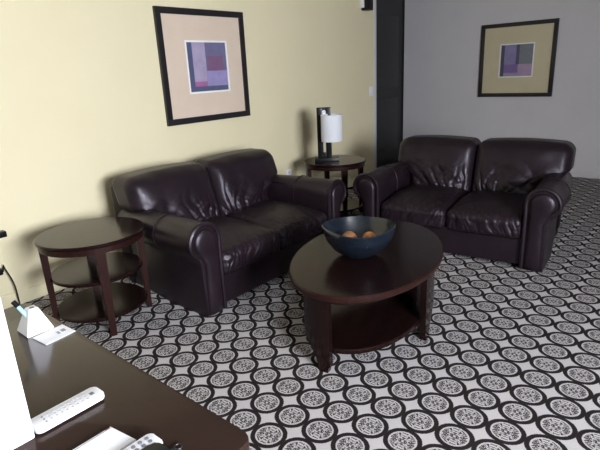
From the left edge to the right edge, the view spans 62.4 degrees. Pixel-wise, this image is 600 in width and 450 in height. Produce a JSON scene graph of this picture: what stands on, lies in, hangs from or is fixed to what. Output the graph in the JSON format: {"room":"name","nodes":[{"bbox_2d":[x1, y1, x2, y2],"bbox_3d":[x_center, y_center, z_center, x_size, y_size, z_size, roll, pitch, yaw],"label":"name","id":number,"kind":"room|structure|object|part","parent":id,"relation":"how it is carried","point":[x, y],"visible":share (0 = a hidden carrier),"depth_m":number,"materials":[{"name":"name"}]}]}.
{"room":"hotel room","nodes":[
{"label":"hotel room","id":0,"kind":"room"},
{"bbox_2d":[0,0,373,296],"bbox_3d":[-1.790,-0.886,3.561,0.120,2.750,8.515,11,22,39],"label":"wall","id":1,"kind":"structure","parent":0,"point":[82,107],"depth_m":3.92,"materials":[{"name":"beige paint"}]},
{"bbox_2d":[0,230,6,237],"bbox_3d":[-2.034,0.065,3.354,0.060,0.040,0.075,11,22,39],"label":"charger","id":2,"kind":"object","parent":1,"relation":"attached to","point":[3,233],"visible":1,"depth_m":3.35,"materials":[{"name":"black plastic"}]},
{"bbox_2d":[0,264,20,303],"bbox_3d":[-2.030,0.421,3.450,0.092,0.325,0.036,-10,19,-21],"label":"cord","id":3,"kind":"object","parent":1,"relation":"attached to","point":[3,268],"visible":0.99,"depth_m":3.43,"materials":[{"name":"black plastic"}]},
{"bbox_2d":[0,282,65,309],"bbox_3d":[-1.677,0.388,3.912,0.012,0.100,8.515,11,22,39],"label":"baseboard","id":4,"kind":"structure","parent":1,"relation":"attached to","point":[37,291],"depth_m":3.58,"materials":[{"name":"beige paint"}]},
{"bbox_2d":[152,6,249,125],"bbox_3d":[-0.842,-1.428,4.471,0.029,0.955,0.980,11,22,39],"label":"framed picture","id":5,"kind":"object","parent":1,"relation":"attached to","point":[202,52],"visible":1,"depth_m":4.43,"materials":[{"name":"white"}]},
{"bbox_2d":[186,42,228,91],"bbox_3d":[-0.834,-1.433,4.495,0.006,0.426,0.457,11,22,39],"label":"art print","id":6,"kind":"object","parent":5,"relation":"attached to","point":[207,63],"depth_m":4.49},
{"bbox_2d":[360,0,372,10],"bbox_3d":[0.823,-2.801,6.120,0.100,0.280,0.150,11,22,39],"label":"wall speaker","id":7,"kind":"object","parent":1,"relation":"attached to","point":[365,5],"visible":1,"depth_m":6.11,"materials":[{"name":"white plastic"}]},
{"bbox_2d":[369,86,372,95],"bbox_3d":[0.951,-1.780,6.600,0.016,0.125,0.085,11,22,39],"label":"light switch","id":8,"kind":"object","parent":1,"relation":"attached to","point":[371,87],"visible":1,"depth_m":6.59,"materials":[{"name":"white plastic"}]},
{"bbox_2d":[374,0,376,168],"bbox_3d":[0.955,-1.986,6.665,0.136,2.750,0.060,11,22,39],"label":"trim","id":9,"kind":"structure","parent":1,"relation":"attached to","point":[375,129],"depth_m":6.68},
{"bbox_2d":[23,177,599,449],"bbox_3d":[0.756,0.702,2.766,8.069,0.050,10.013,11,22,39],"label":"floor","id":10,"kind":"structure","parent":0,"point":[509,359],"depth_m":2.65,"materials":[{"name":"carpet"}]},
{"bbox_2d":[34,217,151,335],"bbox_3d":[-1.304,0.325,3.211,0.650,0.600,0.650,11,22,39],"label":"end table","id":11,"kind":"object","parent":10,"relation":"on","point":[90,240],"visible":0.98,"depth_m":3.10,"materials":[{"name":"brown wood"}]},
{"bbox_3d":[-1.552,0.393,3.081,0.045,0.570,0.062,-12,20,-28],"label":"leg","id":12,"kind":"part","parent":11,"relation":"part of","materials":[{"name":"brown wood"}]},
{"bbox_2d":[50,252,142,287],"bbox_3d":[-1.307,0.281,3.197,0.560,0.022,0.560,11,22,39],"label":"shelf","id":13,"kind":"object","parent":11,"relation":"attached to","point":[81,272],"depth_m":3.13,"materials":[{"name":"brown wood"}]},
{"bbox_2d":[57,283,147,322],"bbox_3d":[-1.296,0.505,3.267,0.560,0.022,0.560,11,22,39],"label":"shelf","id":14,"kind":"object","parent":11,"relation":"attached to","point":[87,305],"depth_m":3.21,"materials":[{"name":"brown wood"}]},
{"bbox_3d":[-1.160,0.406,2.976,0.061,0.570,0.071,11,22,39],"label":"leg","id":15,"kind":"part","parent":11,"relation":"part of","materials":[{"name":"brown wood"}]},
{"bbox_3d":[-1.056,0.285,3.349,0.045,0.570,0.062,-12,20,-28],"label":"leg","id":16,"kind":"part","parent":11,"relation":"part of","materials":[{"name":"brown wood"}]},
{"bbox_2d":[3,303,249,449],"bbox_3d":[-0.749,0.815,1.294,1.163,0.750,0.695,11,22,39],"label":"desk","id":17,"kind":"object","parent":10,"relation":"on","point":[135,403],"visible":0.66,"depth_m":1.22,"materials":[{"name":"brown wood"}]},
{"bbox_2d":[0,298,34,449],"bbox_3d":[-0.906,0.319,0.991,0.400,0.390,0.490,11,22,39],"label":"monitor","id":18,"kind":"object","parent":17,"relation":"on","point":[16,429],"visible":1,"depth_m":1.05,"materials":[{"name":"white plastic"}]},
{"bbox_2d":[17,305,53,337],"bbox_3d":[-0.850,0.296,1.578,0.083,0.080,0.083,11,22,39],"label":"stand","id":19,"kind":"object","parent":17,"relation":"on","point":[35,322],"visible":0.99,"depth_m":1.56,"materials":[{"name":"white plastic"}]},
{"bbox_2d":[11,300,25,317],"bbox_3d":[-0.873,0.271,1.557,0.065,0.071,0.015,2,18,15],"label":"pen","id":20,"kind":"object","parent":19,"relation":"in","point":[14,303],"visible":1,"depth_m":1.55,"materials":[{"name":"teal plastic"}]},
{"bbox_2d":[33,324,74,344],"bbox_3d":[-0.767,0.342,1.549,0.080,0.002,0.100,9,21,33],"label":"paper card","id":21,"kind":"object","parent":17,"relation":"on","point":[61,331],"visible":1,"depth_m":1.55,"materials":[{"name":"grey paper"}]},
{"bbox_2d":[31,387,103,433],"bbox_3d":[-0.550,0.436,1.175,0.053,0.014,0.165,11,22,38],"label":"remote control","id":22,"kind":"object","parent":17,"relation":"on","point":[65,410],"visible":0.97,"depth_m":1.16,"materials":[{"name":"white plastic"}]},
{"bbox_2d":[73,427,135,449],"bbox_3d":[-0.445,0.484,1.028,0.092,0.008,0.190,11,22,39],"label":"booklet","id":23,"kind":"object","parent":17,"relation":"on","point":[110,438],"visible":0.97,"depth_m":1.07,"materials":[{"name":"grey paper"}]},
{"bbox_2d":[123,433,162,449],"bbox_3d":[-0.355,0.480,1.002,0.050,0.018,0.160,11,22,39],"label":"remote control","id":24,"kind":"object","parent":17,"relation":"on","point":[148,439],"visible":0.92,"depth_m":1.04,"materials":[{"name":"white plastic"}]},
{"bbox_2d":[141,443,182,449],"bbox_3d":[-0.280,0.474,1.013,0.085,0.022,0.102,11,22,39],"label":"case","id":25,"kind":"object","parent":17,"relation":"on","point":[155,446],"visible":1,"depth_m":1.03,"materials":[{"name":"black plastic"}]},
{"bbox_2d":[111,148,345,316],"bbox_3d":[-0.544,-0.072,3.937,1.112,0.855,1.654,11,22,39],"label":"loveseat","id":26,"kind":"object","parent":10,"relation":"on","point":[220,227],"visible":0.98,"depth_m":3.62,"materials":[{"name":"brown leather"}]},
{"bbox_3d":[-0.880,-0.124,4.217,0.231,0.750,1.400,11,22,39],"label":"frame","id":27,"kind":"part","parent":26,"relation":"part of","materials":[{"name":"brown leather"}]},
{"bbox_2d":[112,162,219,220],"bbox_3d":[-0.988,-0.177,3.782,0.408,0.519,0.731,11,22,39],"label":"cushion","id":28,"kind":"object","parent":26,"relation":"on","point":[182,189],"depth_m":3.65,"materials":[{"name":"brown leather"}]},
{"bbox_3d":[-0.925,0.216,3.426,0.913,0.628,0.261,11,22,39],"label":"armrest","id":29,"kind":"part","parent":26,"relation":"part of","materials":[{"name":"brown leather"}]},
{"bbox_3d":[-0.577,0.306,3.134,0.039,0.584,0.168,11,22,39],"label":"panel","id":30,"kind":"part","parent":26,"relation":"part of","materials":[{"name":"brown leather"}]},
{"bbox_2d":[194,148,276,215],"bbox_3d":[-0.505,-0.371,4.328,0.408,0.519,0.761,11,22,39],"label":"cushion","id":31,"kind":"object","parent":26,"relation":"on","point":[240,179],"depth_m":4.15,"materials":[{"name":"brown leather"}]},
{"bbox_2d":[201,216,279,274],"bbox_3d":[-0.583,0.112,3.638,0.742,0.234,0.576,11,22,39],"label":"seat cushion","id":32,"kind":"object","parent":26,"relation":"on","point":[245,244],"depth_m":3.46,"materials":[{"name":"brown leather"}]},
{"bbox_2d":[224,200,326,249],"bbox_3d":[-0.213,-0.037,4.056,0.741,0.234,0.576,11,22,39],"label":"seat cushion","id":33,"kind":"object","parent":26,"relation":"on","point":[296,222],"depth_m":3.90,"materials":[{"name":"brown leather"}]},
{"bbox_3d":[-0.043,-0.136,4.424,0.913,0.626,0.265,11,22,39],"label":"armrest","id":34,"kind":"part","parent":26,"relation":"part of","materials":[{"name":"brown leather"}]},
{"bbox_3d":[0.320,-0.053,4.147,0.039,0.584,0.168,11,22,39],"label":"panel","id":35,"kind":"part","parent":26,"relation":"part of","materials":[{"name":"brown leather"}]},
{"bbox_2d":[304,155,365,216],"bbox_3d":[0.377,-0.394,5.260,0.650,0.600,0.650,-14,21,-33],"label":"end table","id":36,"kind":"object","parent":10,"relation":"on","point":[345,163],"visible":0.6,"depth_m":5.04,"materials":[{"name":"brown wood"}]},
{"bbox_3d":[0.101,-0.345,5.197,0.045,0.570,0.062,-7,18,-14],"label":"leg","id":37,"kind":"part","parent":36,"relation":"part of","materials":[{"name":"brown wood"}]},
{"bbox_3d":[0.303,-0.459,5.530,0.062,0.570,0.045,-7,18,-14],"label":"leg","id":38,"kind":"part","parent":36,"relation":"part of","materials":[{"name":"brown wood"}]},
{"bbox_2d":[315,107,341,161],"bbox_3d":[0.283,-0.905,4.995,0.285,0.540,0.270,-2,17,4],"label":"table lamp","id":39,"kind":"object","parent":36,"relation":"on","point":[329,126],"visible":1,"depth_m":4.96,"materials":[{"name":"black plastic"}]},
{"bbox_3d":[0.315,-0.969,4.942,0.210,0.260,0.210,-2,17,4],"label":"lamp shade","id":40,"kind":"part","parent":39,"relation":"part of","materials":[{"name":"white fabric"}]},
{"bbox_2d":[324,177,354,188],"bbox_3d":[0.375,-0.438,5.246,0.560,0.022,0.560,-14,21,-33],"label":"shelf","id":41,"kind":"object","parent":36,"relation":"attached to","point":[350,180],"depth_m":5.31,"materials":[{"name":"brown wood"}]},
{"bbox_3d":[0.453,-0.301,4.999,0.062,0.570,0.045,-7,18,-14],"label":"leg","id":42,"kind":"part","parent":36,"relation":"part of","materials":[{"name":"brown wood"}]},
{"bbox_2d":[340,198,361,212],"bbox_3d":[0.386,-0.214,5.316,0.560,0.022,0.560,-14,21,-33],"label":"shelf","id":43,"kind":"object","parent":36,"relation":"attached to","point":[353,204],"depth_m":5.21,"materials":[{"name":"brown wood"}]},
{"bbox_3d":[0.655,-0.415,5.332,0.045,0.570,0.062,-7,18,-14],"label":"leg","id":44,"kind":"part","parent":36,"relation":"part of","materials":[{"name":"brown wood"}]},
{"bbox_2d":[289,220,442,372],"bbox_3d":[0.419,0.374,3.016,0.840,0.460,1.310,6,19,25],"label":"coffee table","id":45,"kind":"object","parent":10,"relation":"on","point":[352,306],"visible":0.84,"depth_m":2.71,"materials":[{"name":"brown wood"}]},
{"bbox_3d":[0.092,0.546,2.566,0.049,0.430,0.181,-17,22,-39],"label":"leg","id":46,"kind":"part","parent":45,"relation":"part of","materials":[{"name":"brown wood"}]},
{"bbox_2d":[321,216,395,258],"bbox_3d":[0.340,0.083,2.878,0.412,0.185,0.398,11,22,39],"label":"bowl","id":47,"kind":"object","parent":45,"relation":"on","point":[359,247],"visible":0.99,"depth_m":2.80,"materials":[{"name":"blue ceramic"}]},
{"bbox_2d":[343,231,356,237],"bbox_3d":[0.286,0.082,2.884,0.092,0.092,0.093,11,22,39],"label":"decorative ball","id":48,"kind":"object","parent":47,"relation":"in","point":[347,233],"visible":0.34,"depth_m":2.85,"materials":[{"name":"orange"}]},
{"bbox_2d":[363,231,375,237],"bbox_3d":[0.404,0.080,2.878,0.084,0.084,0.085,11,22,39],"label":"decorative ball","id":49,"kind":"object","parent":47,"relation":"in","point":[367,234],"visible":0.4,"depth_m":2.85,"materials":[{"name":"orange wicker"}]},
{"bbox_2d":[304,284,420,353],"bbox_3d":[0.424,0.484,3.050,0.690,0.030,1.160,6,19,25],"label":"shelf","id":50,"kind":"object","parent":45,"relation":"attached to","point":[363,328],"depth_m":2.78,"materials":[{"name":"brown wood"}]},
{"bbox_3d":[0.726,0.433,2.826,0.039,0.430,0.168,7,20,28],"label":"leg","id":51,"kind":"part","parent":45,"relation":"part of","materials":[{"name":"brown wood"}]},
{"bbox_2d":[353,135,575,271],"bbox_3d":[1.448,-0.289,4.321,1.654,0.855,1.113,9,21,34],"label":"loveseat","id":52,"kind":"object","parent":10,"relation":"on","point":[498,199],"visible":0.98,"depth_m":4.09,"materials":[{"name":"brown leather"}]},
{"bbox_3d":[0.575,-0.124,4.333,0.168,0.584,0.039,9,21,34],"label":"panel","id":53,"kind":"part","parent":52,"relation":"part of","materials":[{"name":"brown leather"}]},
{"bbox_3d":[0.849,-0.261,4.681,0.261,0.628,0.913,9,21,34],"label":"armrest","id":54,"kind":"part","parent":52,"relation":"part of","materials":[{"name":"brown leather"}]},
{"bbox_2d":[381,184,468,228],"bbox_3d":[1.109,-0.197,4.364,0.576,0.234,0.742,9,21,34],"label":"seat cushion","id":55,"kind":"object","parent":52,"relation":"on","point":[428,206],"depth_m":4.16,"materials":[{"name":"brown leather"}]},
{"bbox_2d":[398,135,480,192],"bbox_3d":[1.286,-0.568,4.679,0.731,0.519,0.408,9,21,34],"label":"cushion","id":56,"kind":"object","parent":52,"relation":"on","point":[435,160],"depth_m":4.52,"materials":[{"name":"brown leather"}]},
{"bbox_2d":[446,190,527,238],"bbox_3d":[1.583,-0.121,4.042,0.576,0.234,0.741,9,21,34],"label":"seat cushion","id":57,"kind":"object","parent":52,"relation":"on","point":[488,214],"depth_m":3.83,"materials":[{"name":"brown leather"}]},
{"bbox_2d":[471,137,575,193],"bbox_3d":[1.904,-0.468,4.259,0.761,0.519,0.408,9,21,34],"label":"cushion","id":58,"kind":"object","parent":52,"relation":"on","point":[510,164],"depth_m":4.14,"materials":[{"name":"brown leather"}]},
{"bbox_3d":[1.722,0.062,3.552,0.168,0.584,0.039,9,21,34],"label":"panel","id":59,"kind":"part","parent":52,"relation":"part of","materials":[{"name":"brown leather"}]},
{"bbox_3d":[1.978,-0.077,3.913,0.265,0.626,0.913,9,21,34],"label":"armrest","id":60,"kind":"part","parent":52,"relation":"part of","materials":[{"name":"brown leather"}]},
{"bbox_3d":[1.701,-0.391,4.668,1.400,0.750,0.231,9,21,34],"label":"frame","id":61,"kind":"part","parent":52,"relation":"part of","materials":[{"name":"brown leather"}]},
{"bbox_2d":[403,0,599,171],"bbox_3d":[4.264,-1.823,5.615,6.830,2.750,0.100,11,22,39],"label":"wall","id":62,"kind":"structure","parent":0,"point":[442,38],"depth_m":6.87,"materials":[{"name":"grey paint"}]},
{"bbox_2d":[478,18,559,96],"bbox_3d":[2.883,-2.200,6.613,0.968,0.948,0.029,11,22,39],"label":"framed picture","id":63,"kind":"object","parent":62,"relation":"attached to","point":[517,59],"visible":1,"depth_m":6.59,"materials":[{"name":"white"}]},
{"bbox_2d":[500,43,533,76],"bbox_3d":[2.890,-2.199,6.620,0.420,0.410,0.006,11,22,39],"label":"art print","id":64,"kind":"object","parent":63,"relation":"attached to","point":[516,59],"depth_m":6.61},
{"bbox_2d":[570,170,599,178],"bbox_3d":[4.290,-0.540,5.968,6.830,0.090,0.012,11,22,39],"label":"baseboard","id":65,"kind":"structure","parent":62,"relation":"attached to","point":[575,173],"depth_m":6.43,"materials":[{"name":"grey paint"}]},
{"bbox_3d":[0.740,-1.974,6.659,0.201,2.750,0.150,11,22,39],"label":"wall","id":66,"kind":"structure","parent":0,"visible":0},
{"bbox_2d":[376,0,404,167],"bbox_3d":[1.214,-2.095,7.293,0.099,2.540,1.438,11,22,39],"label":"door","id":67,"kind":"structure","parent":66,"relation":"in","point":[390,14],"depth_m":7.43,"materials":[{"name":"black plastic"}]},
{"bbox_3d":[1.235,-2.050,7.334,0.016,1.950,0.850,11,22,39],"label":"panel","id":68,"kind":"part","parent":67,"relation":"part of","materials":[{"name":"black wood"}]}
]}

